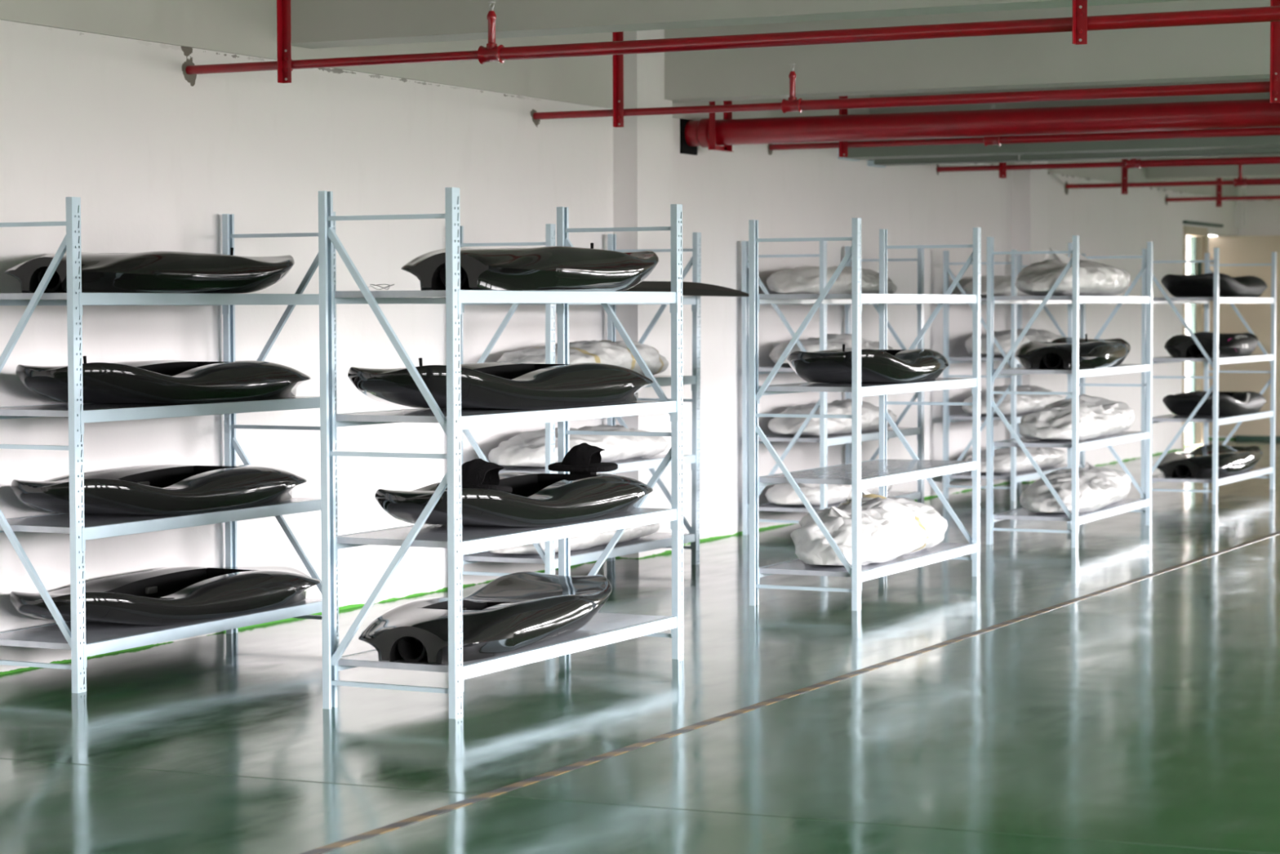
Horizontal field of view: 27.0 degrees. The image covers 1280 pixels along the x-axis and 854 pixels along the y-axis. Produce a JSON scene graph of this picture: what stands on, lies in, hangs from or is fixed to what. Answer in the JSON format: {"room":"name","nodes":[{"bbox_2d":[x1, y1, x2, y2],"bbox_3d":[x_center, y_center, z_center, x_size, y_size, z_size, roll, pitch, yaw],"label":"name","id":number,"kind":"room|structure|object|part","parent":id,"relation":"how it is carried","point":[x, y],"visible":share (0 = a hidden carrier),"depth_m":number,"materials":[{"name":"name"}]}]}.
{"room":"warehouse","nodes":[
{"label":"warehouse","id":0,"kind":"room"},
{"bbox_2d":[0,19,1238,674],"bbox_3d":[-1.052,-0.935,15.589,0.840,3.620,35.100,1,3,26],"label":"wall","id":1,"kind":"structure","parent":0,"point":[154,153],"depth_m":14.04,"materials":[{"name":"white paint"}]},
{"bbox_2d":[0,0,1237,196],"bbox_3d":[-0.737,-2.316,15.202,0.022,0.828,34.800,1,3,26],"label":"trim","id":2,"kind":"structure","parent":1,"relation":"attached to","point":[248,28],"depth_m":14.00,"materials":[{"name":"grey paint"}]},
{"bbox_2d":[613,29,672,559],"bbox_3d":[0.022,-0.996,16.633,0.166,3.600,0.504,1,3,26],"label":"column","id":3,"kind":"structure","parent":1,"relation":"attached to","point":[642,148],"depth_m":16.48,"materials":[{"name":"white paint"}]},
{"bbox_2d":[290,0,1194,48],"bbox_3d":[4.298,-2.153,10.245,13.389,0.750,0.280,1,3,26],"label":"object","id":4,"kind":"structure","parent":1,"relation":"attached to","point":[314,24],"depth_m":12.42,"materials":[{"name":"grey paint"}]},
{"bbox_2d":[664,0,1270,102],"bbox_3d":[6.093,-2.322,13.894,13.389,0.750,0.280,1,3,26],"label":"beam","id":5,"kind":"structure","parent":1,"relation":"attached to","point":[1227,51],"depth_m":15.78,"materials":[{"name":"grey paint"}]},
{"bbox_2d":[1012,161,1048,482],"bbox_3d":[3.457,-1.319,23.614,0.166,3.600,0.500,1,3,26],"label":"column","id":6,"kind":"structure","parent":1,"relation":"attached to","point":[1029,187],"depth_m":23.40,"materials":[{"name":"white paint"}]},
{"bbox_2d":[838,135,1279,160],"bbox_3d":[7.531,-2.018,16.915,13.361,0.276,0.316,1,3,26],"label":"trunking","id":7,"kind":"object","parent":1,"relation":"attached to","point":[1263,141],"visible":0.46,"depth_m":19.03,"materials":[{"name":"grey metal"}]},
{"bbox_2d":[869,78,1270,114],"bbox_3d":[7.813,-2.484,17.390,13.389,0.750,0.280,1,3,26],"label":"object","id":8,"kind":"structure","parent":1,"relation":"attached to","point":[1249,95],"depth_m":19.52,"materials":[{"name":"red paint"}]},
{"bbox_2d":[866,147,1279,167],"bbox_3d":[7.782,-1.994,17.428,13.361,0.229,0.280,1,3,26],"label":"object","id":9,"kind":"object","parent":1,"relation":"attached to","point":[1255,151],"visible":0.6,"depth_m":19.58,"materials":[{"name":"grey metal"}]},
{"bbox_2d":[1182,226,1208,449],"bbox_3d":[6.007,-0.979,29.152,0.152,2.410,1.010,1,3,26],"label":"trim","id":10,"kind":"structure","parent":1,"relation":"attached to","point":[1187,230],"depth_m":29.01,"materials":[{"name":"beige paint"}]},
{"bbox_2d":[1189,236,1202,444],"bbox_3d":[6.159,-0.950,29.396,0.090,2.290,0.360,1,3,26],"label":"door","id":11,"kind":"structure","parent":1,"relation":"in","point":[1196,242],"depth_m":29.29,"materials":[{"name":"beige paint"}]},
{"bbox_3d":[6.161,-1.732,29.315,0.040,0.200,0.040,1,3,26],"label":"handle","id":12,"kind":"part","parent":11,"relation":"part of","materials":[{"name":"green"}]},
{"bbox_2d":[1182,220,1223,226],"bbox_3d":[6.201,-2.233,29.305,0.045,0.030,1.600,1,3,26],"label":"trim","id":13,"kind":"structure","parent":1,"relation":"attached to","point":[1184,221],"depth_m":29.19,"materials":[{"name":"grey metal"}]},
{"bbox_2d":[1146,154,1279,179],"bbox_3d":[11.231,-2.806,24.338,13.389,0.750,0.280,1,3,26],"label":"beam","id":14,"kind":"structure","parent":1,"relation":"attached to","point":[1258,170],"depth_m":26.89,"materials":[{"name":"grey paint"}]},
{"bbox_2d":[0,439,1279,853],"bbox_3d":[5.104,1.023,12.483,14.411,0.100,35.400,1,3,26],"label":"floor","id":15,"kind":"structure","parent":0,"point":[1143,716],"depth_m":9.90,"materials":[{"name":"green paint"}]},
{"bbox_2d":[0,196,338,693],"bbox_3d":[-2.116,0.032,11.726,0.605,2.000,1.954,1,3,26],"label":"shelving rack","id":16,"kind":"object","parent":15,"relation":"on","point":[84,639],"visible":0.69,"depth_m":11.16,"materials":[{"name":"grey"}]},
{"bbox_3d":[-2.276,0.076,10.750,0.030,2.000,0.059,1,3,26],"label":"post","id":17,"kind":"part","parent":16,"relation":"part of","materials":[{"name":"blue"}]},
{"bbox_2d":[4,247,294,293],"bbox_3d":[-2.092,-0.694,11.702,0.633,0.215,1.790,1,3,22],"label":"board","id":18,"kind":"object","parent":16,"relation":"on","point":[161,271],"visible":0.84,"depth_m":11.17,"materials":[{"name":"black plastic"}]},
{"bbox_2d":[10,464,306,515],"bbox_3d":[-2.107,0.259,11.707,0.633,0.215,1.790,1,3,24],"label":"boat","id":19,"kind":"object","parent":16,"relation":"on","point":[162,489],"visible":0.91,"depth_m":11.50,"materials":[{"name":"black plastic"}]},
{"bbox_2d":[15,355,311,404],"bbox_3d":[-2.090,-0.217,11.722,0.633,0.215,1.790,1,3,24],"label":"boat","id":20,"kind":"object","parent":16,"relation":"on","point":[155,381],"visible":0.94,"depth_m":11.37,"materials":[{"name":"black plastic"}]},
{"bbox_2d":[8,565,320,625],"bbox_3d":[-2.097,0.731,11.790,0.633,0.215,1.790,1,3,28],"label":"boat","id":21,"kind":"object","parent":16,"relation":"on","point":[182,594],"visible":0.96,"depth_m":11.70,"materials":[{"name":"black plastic"}]},
{"bbox_3d":[-1.955,-0.013,12.701,0.030,2.000,0.059,1,3,26],"label":"post","id":22,"kind":"part","parent":16,"relation":"part of","materials":[{"name":"blue"}]},
{"bbox_3d":[-1.443,-0.003,12.450,0.030,2.000,0.059,1,3,26],"label":"post","id":23,"kind":"part","parent":16,"relation":"part of","materials":[{"name":"blue"}]},
{"bbox_2d":[318,187,684,719],"bbox_3d":[-0.522,0.058,11.011,0.605,2.000,1.951,1,3,27],"label":"shelving rack","id":24,"kind":"object","parent":15,"relation":"on","point":[460,540],"visible":0.85,"depth_m":10.34,"materials":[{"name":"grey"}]},
{"bbox_3d":[-1.208,0.092,10.298,0.030,2.000,0.056,1,3,27],"label":"post","id":25,"kind":"part","parent":24,"relation":"part of","materials":[{"name":"blue"}]},
{"bbox_2d":[368,284,394,290],"bbox_3d":[-1.002,-0.541,10.314,0.103,0.025,0.132,0,3,9],"label":"wire","id":26,"kind":"object","parent":24,"relation":"on","point":[389,286],"visible":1,"depth_m":10.29,"materials":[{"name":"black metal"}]},
{"bbox_3d":[-0.700,0.102,10.038,0.030,2.000,0.056,1,3,27],"label":"post","id":27,"kind":"part","parent":24,"relation":"part of","materials":[{"name":"blue"}]},
{"bbox_2d":[358,571,612,663],"bbox_3d":[-0.591,0.772,11.013,0.633,0.191,1.790,1,3,19],"label":"boat","id":28,"kind":"object","parent":24,"relation":"on","point":[515,611],"visible":0.92,"depth_m":10.54,"materials":[{"name":"black plastic"}]},
{"bbox_2d":[347,357,653,408],"bbox_3d":[-0.567,-0.189,10.979,0.633,0.215,1.790,1,3,30],"label":"boat","id":29,"kind":"object","parent":24,"relation":"on","point":[499,384],"visible":0.95,"depth_m":10.65,"materials":[{"name":"black plastic"}]},
{"bbox_2d":[374,442,653,526],"bbox_3d":[-0.514,0.242,11.033,0.633,0.297,1.790,1,3,25],"label":"boat","id":30,"kind":"object","parent":24,"relation":"on","point":[490,497],"visible":0.92,"depth_m":10.76,"materials":[{"name":"black plastic"}]},
{"bbox_2d":[400,242,658,291],"bbox_3d":[-0.407,-0.671,11.054,0.633,0.215,1.790,1,3,21],"label":"board","id":31,"kind":"object","parent":24,"relation":"on","point":[553,268],"visible":0.91,"depth_m":10.41,"materials":[{"name":"black plastic"}]},
{"bbox_3d":[-0.344,0.014,11.983,0.030,2.000,0.056,1,3,27],"label":"post","id":32,"kind":"part","parent":24,"relation":"part of","materials":[{"name":"blue"}]},
{"bbox_3d":[0.164,0.023,11.723,0.030,2.000,0.056,1,3,27],"label":"post","id":33,"kind":"part","parent":24,"relation":"part of","materials":[{"name":"blue"}]},
{"bbox_2d":[459,223,701,590],"bbox_3d":[-0.330,-0.136,15.331,0.605,2.000,1.984,1,3,26],"label":"shelving rack","id":34,"kind":"object","parent":15,"relation":"on","point":[655,540],"visible":0.37,"depth_m":15.41,"materials":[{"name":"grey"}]},
{"bbox_3d":[-0.998,-0.101,14.602,0.030,2.000,0.089,1,3,26],"label":"post","id":35,"kind":"part","parent":34,"relation":"part of","materials":[{"name":"blue"}]},
{"bbox_3d":[-0.484,-0.091,14.355,0.030,2.000,0.089,1,3,26],"label":"post","id":36,"kind":"part","parent":34,"relation":"part of","materials":[{"name":"blue"}]},
{"bbox_2d":[488,523,659,554],"bbox_3d":[-0.375,0.595,15.271,0.605,0.165,1.808,1,3,26],"label":"board","id":37,"kind":"object","parent":34,"relation":"on","point":[585,541],"visible":0.36,"depth_m":14.88,"materials":[{"name":"white plastic"}]},
{"bbox_2d":[488,424,668,466],"bbox_3d":[-0.336,0.097,15.333,0.575,0.204,1.851,1,3,26],"label":"board","id":38,"kind":"object","parent":34,"relation":"on","point":[526,448],"visible":0.69,"depth_m":14.99,"materials":[{"name":"white plastic"}]},
{"bbox_2d":[495,337,668,376],"bbox_3d":[-0.333,-0.401,15.339,0.574,0.248,1.850,1,3,26],"label":"board","id":39,"kind":"object","parent":34,"relation":"on","point":[606,352],"visible":0.45,"depth_m":15.10,"materials":[{"name":"white"}]},
{"bbox_3d":[-0.175,-0.179,16.307,0.030,2.000,0.089,1,3,26],"label":"post","id":40,"kind":"part","parent":34,"relation":"part of","materials":[{"name":"blue"}]},
{"bbox_2d":[617,280,748,297],"bbox_3d":[0.038,-0.796,15.374,0.304,0.088,1.860,2,4,45],"label":"board","id":41,"kind":"object","parent":34,"relation":"on","point":[689,288],"visible":0.36,"depth_m":15.53,"materials":[{"name":"black"}]},
{"bbox_3d":[0.339,-0.170,16.060,0.030,2.000,0.089,1,3,26],"label":"post","id":42,"kind":"part","parent":34,"relation":"part of","materials":[{"name":"blue"}]},
{"bbox_2d":[300,530,1279,853],"bbox_3d":[4.211,0.735,17.873,0.050,0.002,25.700,1,3,26],"label":"floor line","id":43,"kind":"object","parent":15,"relation":"on","point":[416,818],"visible":1,"depth_m":9.79,"materials":[{"name":"beige paint"}]},
{"bbox_2d":[741,240,924,534],"bbox_3d":[1.392,-0.299,18.855,0.605,2.000,1.959,1,3,26],"label":"shelving rack","id":44,"kind":"object","parent":15,"relation":"on","point":[824,440],"visible":0.56,"depth_m":18.12,"materials":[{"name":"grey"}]},
{"bbox_3d":[0.720,-0.264,18.130,0.030,2.000,0.064,1,3,26],"label":"post","id":45,"kind":"part","parent":44,"relation":"part of","materials":[{"name":"blue"}]},
{"bbox_3d":[1.232,-0.255,17.880,0.030,2.000,0.064,1,3,26],"label":"post","id":46,"kind":"part","parent":44,"relation":"part of","materials":[{"name":"blue"}]},
{"bbox_2d":[764,483,892,505],"bbox_3d":[1.350,0.413,18.790,0.597,0.203,1.756,1,3,26],"label":"board","id":47,"kind":"object","parent":44,"relation":"on","point":[780,493],"visible":0.5,"depth_m":18.12,"materials":[{"name":"white plastic"}]},
{"bbox_2d":[768,333,893,366],"bbox_3d":[1.356,-0.548,18.789,0.599,0.222,1.624,1,3,26],"label":"board","id":48,"kind":"object","parent":44,"relation":"on","point":[834,341],"visible":0.35,"depth_m":18.35,"materials":[{"name":"white plastic"}]},
{"bbox_2d":[766,265,897,293],"bbox_3d":[1.372,-1.027,18.790,0.629,0.226,1.812,1,3,26],"label":"board","id":49,"kind":"object","parent":44,"relation":"on","point":[802,279],"visible":0.56,"depth_m":18.16,"materials":[{"name":"white plastic"}]},
{"bbox_2d":[768,398,897,435],"bbox_3d":[1.375,-0.075,18.826,0.590,0.225,1.780,1,3,26],"label":"board","id":50,"kind":"object","parent":44,"relation":"on","point":[869,412],"visible":0.62,"depth_m":18.34,"materials":[{"name":"white plastic"}]},
{"bbox_3d":[1.553,-0.343,19.830,0.030,2.000,0.064,1,3,26],"label":"post","id":51,"kind":"part","parent":44,"relation":"part of","materials":[{"name":"blue"}]},
{"bbox_3d":[2.065,-0.333,19.580,0.030,2.000,0.064,1,3,26],"label":"post","id":52,"kind":"part","parent":44,"relation":"part of","materials":[{"name":"blue"}]},
{"bbox_2d":[748,217,981,610],"bbox_3d":[1.261,-0.107,14.553,0.605,2.000,1.955,1,3,26],"label":"shelving rack","id":53,"kind":"object","parent":15,"relation":"on","point":[882,472],"visible":0.92,"depth_m":13.92,"materials":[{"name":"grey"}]},
{"bbox_3d":[0.591,-0.072,13.826,0.030,2.000,0.060,1,3,26],"label":"post","id":54,"kind":"part","parent":53,"relation":"part of","materials":[{"name":"blue"}]},
{"bbox_3d":[1.104,-0.063,13.578,0.030,2.000,0.060,1,3,26],"label":"post","id":55,"kind":"part","parent":53,"relation":"part of","materials":[{"name":"blue"}]},
{"bbox_2d":[786,343,948,382],"bbox_3d":[1.246,-0.352,14.491,0.633,0.215,1.790,1,3,20],"label":"board","id":56,"kind":"object","parent":53,"relation":"on","point":[917,365],"visible":0.97,"depth_m":13.91,"materials":[{"name":"black plastic"}]},
{"bbox_2d":[791,488,947,565],"bbox_3d":[1.264,0.512,14.526,0.677,0.384,1.734,1,3,22],"label":"kayak","id":57,"kind":"object","parent":53,"relation":"on","point":[892,527],"visible":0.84,"depth_m":14.05,"materials":[{"name":"white plastic"}]},
{"bbox_3d":[1.418,-0.151,15.529,0.030,2.000,0.060,1,3,26],"label":"post","id":58,"kind":"part","parent":53,"relation":"part of","materials":[{"name":"blue"}]},
{"bbox_3d":[1.931,-0.141,15.281,0.030,2.000,0.060,1,3,26],"label":"post","id":59,"kind":"part","parent":53,"relation":"part of","materials":[{"name":"blue"}]},
{"bbox_2d":[942,249,1085,500],"bbox_3d":[3.142,-0.455,22.219,0.605,2.000,1.951,1,3,26],"label":"shelving rack","id":60,"kind":"object","parent":15,"relation":"on","point":[1015,478],"visible":0.59,"depth_m":21.46,"materials":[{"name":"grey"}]},
{"bbox_3d":[2.469,-0.420,21.494,0.030,2.000,0.056,1,3,26],"label":"post","id":61,"kind":"part","parent":60,"relation":"part of","materials":[{"name":"blue"}]},
{"bbox_2d":[964,275,1035,297],"bbox_3d":[3.126,-1.169,22.166,0.605,0.196,1.810,1,3,26],"label":"board","id":62,"kind":"object","parent":60,"relation":"on","point":[1002,284],"visible":0.3,"depth_m":21.48,"materials":[{"name":"white"}]},
{"bbox_2d":[962,385,1063,415],"bbox_3d":[3.127,-0.234,22.192,0.604,0.230,1.859,1,3,26],"label":"kayak","id":63,"kind":"object","parent":60,"relation":"on","point":[1025,403],"visible":0.61,"depth_m":21.74,"materials":[{"name":"white"}]},
{"bbox_2d":[964,328,1062,356],"bbox_3d":[3.161,-0.711,22.237,0.586,0.229,1.802,1,3,26],"label":"board","id":64,"kind":"object","parent":60,"relation":"on","point":[1003,337],"visible":0.41,"depth_m":21.67,"materials":[{"name":"white plastic"}]},
{"bbox_3d":[2.981,-0.411,21.244,0.030,2.000,0.056,1,3,26],"label":"post","id":65,"kind":"part","parent":60,"relation":"part of","materials":[{"name":"blue"}]},
{"bbox_2d":[964,446,1066,473],"bbox_3d":[3.151,0.251,22.248,0.609,0.206,1.860,1,3,26],"label":"kayak","id":66,"kind":"object","parent":60,"relation":"on","point":[1045,457],"visible":0.59,"depth_m":21.80,"materials":[{"name":"white plastic"}]},
{"bbox_3d":[3.302,-0.499,23.194,0.030,2.000,0.056,1,3,26],"label":"post","id":67,"kind":"part","parent":60,"relation":"part of","materials":[{"name":"blue"}]},
{"bbox_3d":[3.814,-0.489,22.944,0.030,2.000,0.056,1,3,26],"label":"post","id":68,"kind":"part","parent":60,"relation":"part of","materials":[{"name":"blue"}]},
{"bbox_2d":[986,235,1153,547],"bbox_3d":[2.937,-0.269,18.062,0.605,2.000,1.951,1,3,25],"label":"shelving rack","id":69,"kind":"object","parent":15,"relation":"on","point":[1074,446],"visible":0.84,"depth_m":17.33,"materials":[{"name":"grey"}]},
{"bbox_3d":[2.277,-0.234,17.326,0.030,2.000,0.056,1,3,25],"label":"post","id":70,"kind":"part","parent":69,"relation":"part of","materials":[{"name":"blue"}]},
{"bbox_3d":[3.080,-0.313,19.040,0.030,2.000,0.056,1,3,25],"label":"post","id":71,"kind":"part","parent":69,"relation":"part of","materials":[{"name":"blue"}]},
{"bbox_2d":[1014,247,1130,296],"bbox_3d":[2.930,-1.047,17.968,0.620,0.328,1.810,1,3,23],"label":"board","id":72,"kind":"object","parent":69,"relation":"on","point":[1095,278],"visible":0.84,"depth_m":17.45,"materials":[{"name":"white"}]},
{"bbox_2d":[1014,333,1130,368],"bbox_3d":[2.953,-0.518,18.065,0.633,0.215,1.790,1,3,19],"label":"board","id":73,"kind":"object","parent":69,"relation":"on","point":[1104,353],"visible":0.94,"depth_m":17.38,"materials":[{"name":"black plastic"}]},
{"bbox_3d":[2.793,-0.225,17.084,0.030,2.000,0.056,1,3,25],"label":"post","id":74,"kind":"part","parent":69,"relation":"part of","materials":[{"name":"blue"}]},
{"bbox_2d":[1020,461,1131,512],"bbox_3d":[2.973,0.406,18.082,0.625,0.267,1.900,1,3,21],"label":"kayak","id":75,"kind":"object","parent":69,"relation":"on","point":[1099,486],"visible":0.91,"depth_m":17.57,"materials":[{"name":"white plastic"}]},
{"bbox_2d":[1018,394,1134,439],"bbox_3d":[2.961,-0.074,18.104,0.613,0.274,1.853,1,3,23],"label":"kayak","id":76,"kind":"object","parent":69,"relation":"on","point":[1098,416],"visible":0.94,"depth_m":17.57,"materials":[{"name":"white plastic"}]},
{"bbox_3d":[3.596,-0.304,18.799,0.030,2.000,0.056,1,3,25],"label":"post","id":77,"kind":"part","parent":69,"relation":"part of","materials":[{"name":"blue"}]},
{"bbox_2d":[1141,247,1276,504],"bbox_3d":[4.661,-0.439,21.740,0.605,2.000,1.951,1,3,27],"label":"shelving rack","id":78,"kind":"object","parent":15,"relation":"on","point":[1218,420],"visible":0.84,"depth_m":21.02,"materials":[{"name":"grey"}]},
{"bbox_3d":[3.981,-0.405,21.022,0.030,2.000,0.056,1,3,27],"label":"post","id":79,"kind":"part","parent":78,"relation":"part of","materials":[{"name":"blue"}]},
{"bbox_3d":[4.831,-0.483,22.714,0.030,2.000,0.056,1,3,27],"label":"post","id":80,"kind":"part","parent":78,"relation":"part of","materials":[{"name":"blue"}]},
{"bbox_2d":[1153,444,1262,478],"bbox_3d":[4.669,0.274,21.784,0.633,0.191,1.790,1,3,27],"label":"board","id":81,"kind":"object","parent":78,"relation":"on","point":[1232,460],"visible":0.91,"depth_m":21.20,"materials":[{"name":"black plastic"}]},
{"bbox_2d":[1164,331,1257,357],"bbox_3d":[4.676,-0.674,21.714,0.636,0.191,1.790,1,3,21],"label":"board","id":82,"kind":"object","parent":78,"relation":"on","point":[1230,344],"visible":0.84,"depth_m":21.03,"materials":[{"name":"black plastic"}]},
{"bbox_2d":[1160,272,1267,297],"bbox_3d":[4.682,-1.152,21.712,0.633,0.191,1.790,1,3,26],"label":"board","id":83,"kind":"object","parent":78,"relation":"on","point":[1197,285],"visible":0.87,"depth_m":21.15,"materials":[{"name":"black plastic"}]},
{"bbox_2d":[1162,391,1266,414],"bbox_3d":[4.694,-0.201,21.772,0.633,0.191,1.790,1,3,25],"label":"kayak","id":84,"kind":"object","parent":78,"relation":"on","point":[1248,402],"visible":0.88,"depth_m":21.24,"materials":[{"name":"black plastic"}]},
{"bbox_3d":[4.490,-0.395,20.767,0.030,2.000,0.056,1,3,27],"label":"post","id":85,"kind":"part","parent":78,"relation":"part of","materials":[{"name":"blue"}]},
{"bbox_3d":[5.341,-0.473,22.458,0.030,2.000,0.056,1,3,27],"label":"post","id":86,"kind":"part","parent":78,"relation":"part of","materials":[{"name":"blue"}]},
{"bbox_2d":[1208,176,1279,439],"bbox_3d":[12.843,-1.542,28.099,14.251,3.620,0.240,1,3,26],"label":"wall","id":87,"kind":"structure","parent":0,"point":[1262,216],"depth_m":30.71,"materials":[{"name":"white paint"}]},
{"bbox_2d":[1235,177,1245,227],"bbox_3d":[6.881,-2.875,30.748,0.190,1.150,0.160,1,3,26],"label":"column","id":88,"kind":"structure","parent":87,"relation":"attached to","point":[1240,205],"depth_m":30.68,"materials":[{"name":"white paint"}]},
{"bbox_2d":[1208,235,1279,435],"bbox_3d":[8.550,-1.022,30.074,4.800,2.315,0.070,1,3,26],"label":"door","id":89,"kind":"structure","parent":87,"relation":"in","point":[1233,249],"depth_m":30.76,"materials":[{"name":"beige paint"}]},
{"bbox_2d":[1235,435,1279,440],"bbox_3d":[8.903,0.157,29.941,4.410,0.050,0.075,1,3,26],"label":"baseboard","id":90,"kind":"structure","parent":87,"relation":"attached to","point":[1237,437],"depth_m":30.78,"materials":[{"name":"green"}]},
{"bbox_3d":[5.270,-2.720,12.228,14.011,0.200,35.400,1,3,26],"label":"ceiling","id":91,"kind":"structure","parent":0,"visible":0},
{"bbox_2d":[185,0,1279,83],"bbox_3d":[3.887,-1.982,9.464,13.391,1.020,0.120,1,3,26],"label":"pipe","id":92,"kind":"object","parent":91,"relation":"hanging from","point":[1080,23],"visible":1,"depth_m":11.14,"materials":[{"name":"red metal"}]},
{"bbox_2d":[533,0,1279,127],"bbox_3d":[5.387,-2.123,12.512,13.391,1.020,0.120,1,3,26],"label":"pipe","id":93,"kind":"object","parent":91,"relation":"hanging from","point":[793,104],"visible":1,"depth_m":14.39,"materials":[{"name":"red metal"}]},
{"bbox_2d":[680,98,1279,155],"bbox_3d":[6.322,-2.194,14.412,13.391,1.051,0.300,1,3,26],"label":"pipe","id":94,"kind":"object","parent":91,"relation":"hanging from","point":[710,133],"visible":0.96,"depth_m":16.44,"materials":[{"name":"red metal"}]},
{"bbox_2d":[768,96,1279,157],"bbox_3d":[6.909,-2.266,15.605,13.391,1.020,0.120,1,3,26],"label":"pipe","id":95,"kind":"object","parent":91,"relation":"hanging from","point":[843,146],"visible":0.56,"depth_m":17.71,"materials":[{"name":"red metal"}]},
{"bbox_2d":[937,155,1279,177],"bbox_3d":[8.421,-2.408,18.680,13.391,1.020,0.120,1,3,26],"label":"pipe","id":96,"kind":"object","parent":91,"relation":"hanging from","point":[1002,167],"visible":0.63,"depth_m":20.93,"materials":[{"name":"red metal"}]},
{"bbox_2d":[1066,156,1279,194],"bbox_3d":[9.974,-2.554,21.835,13.391,1.020,0.120,1,3,26],"label":"pipe","id":97,"kind":"object","parent":91,"relation":"hanging from","point":[1240,181],"visible":0.79,"depth_m":24.34,"materials":[{"name":"red metal"}]},
{"bbox_2d":[1165,177,1279,206],"bbox_3d":[11.531,-2.701,25.000,13.391,1.020,0.120,1,3,26],"label":"pipe","id":98,"kind":"object","parent":91,"relation":"hanging from","point":[1219,198],"visible":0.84,"depth_m":27.70,"materials":[{"name":"red metal"}]}
]}

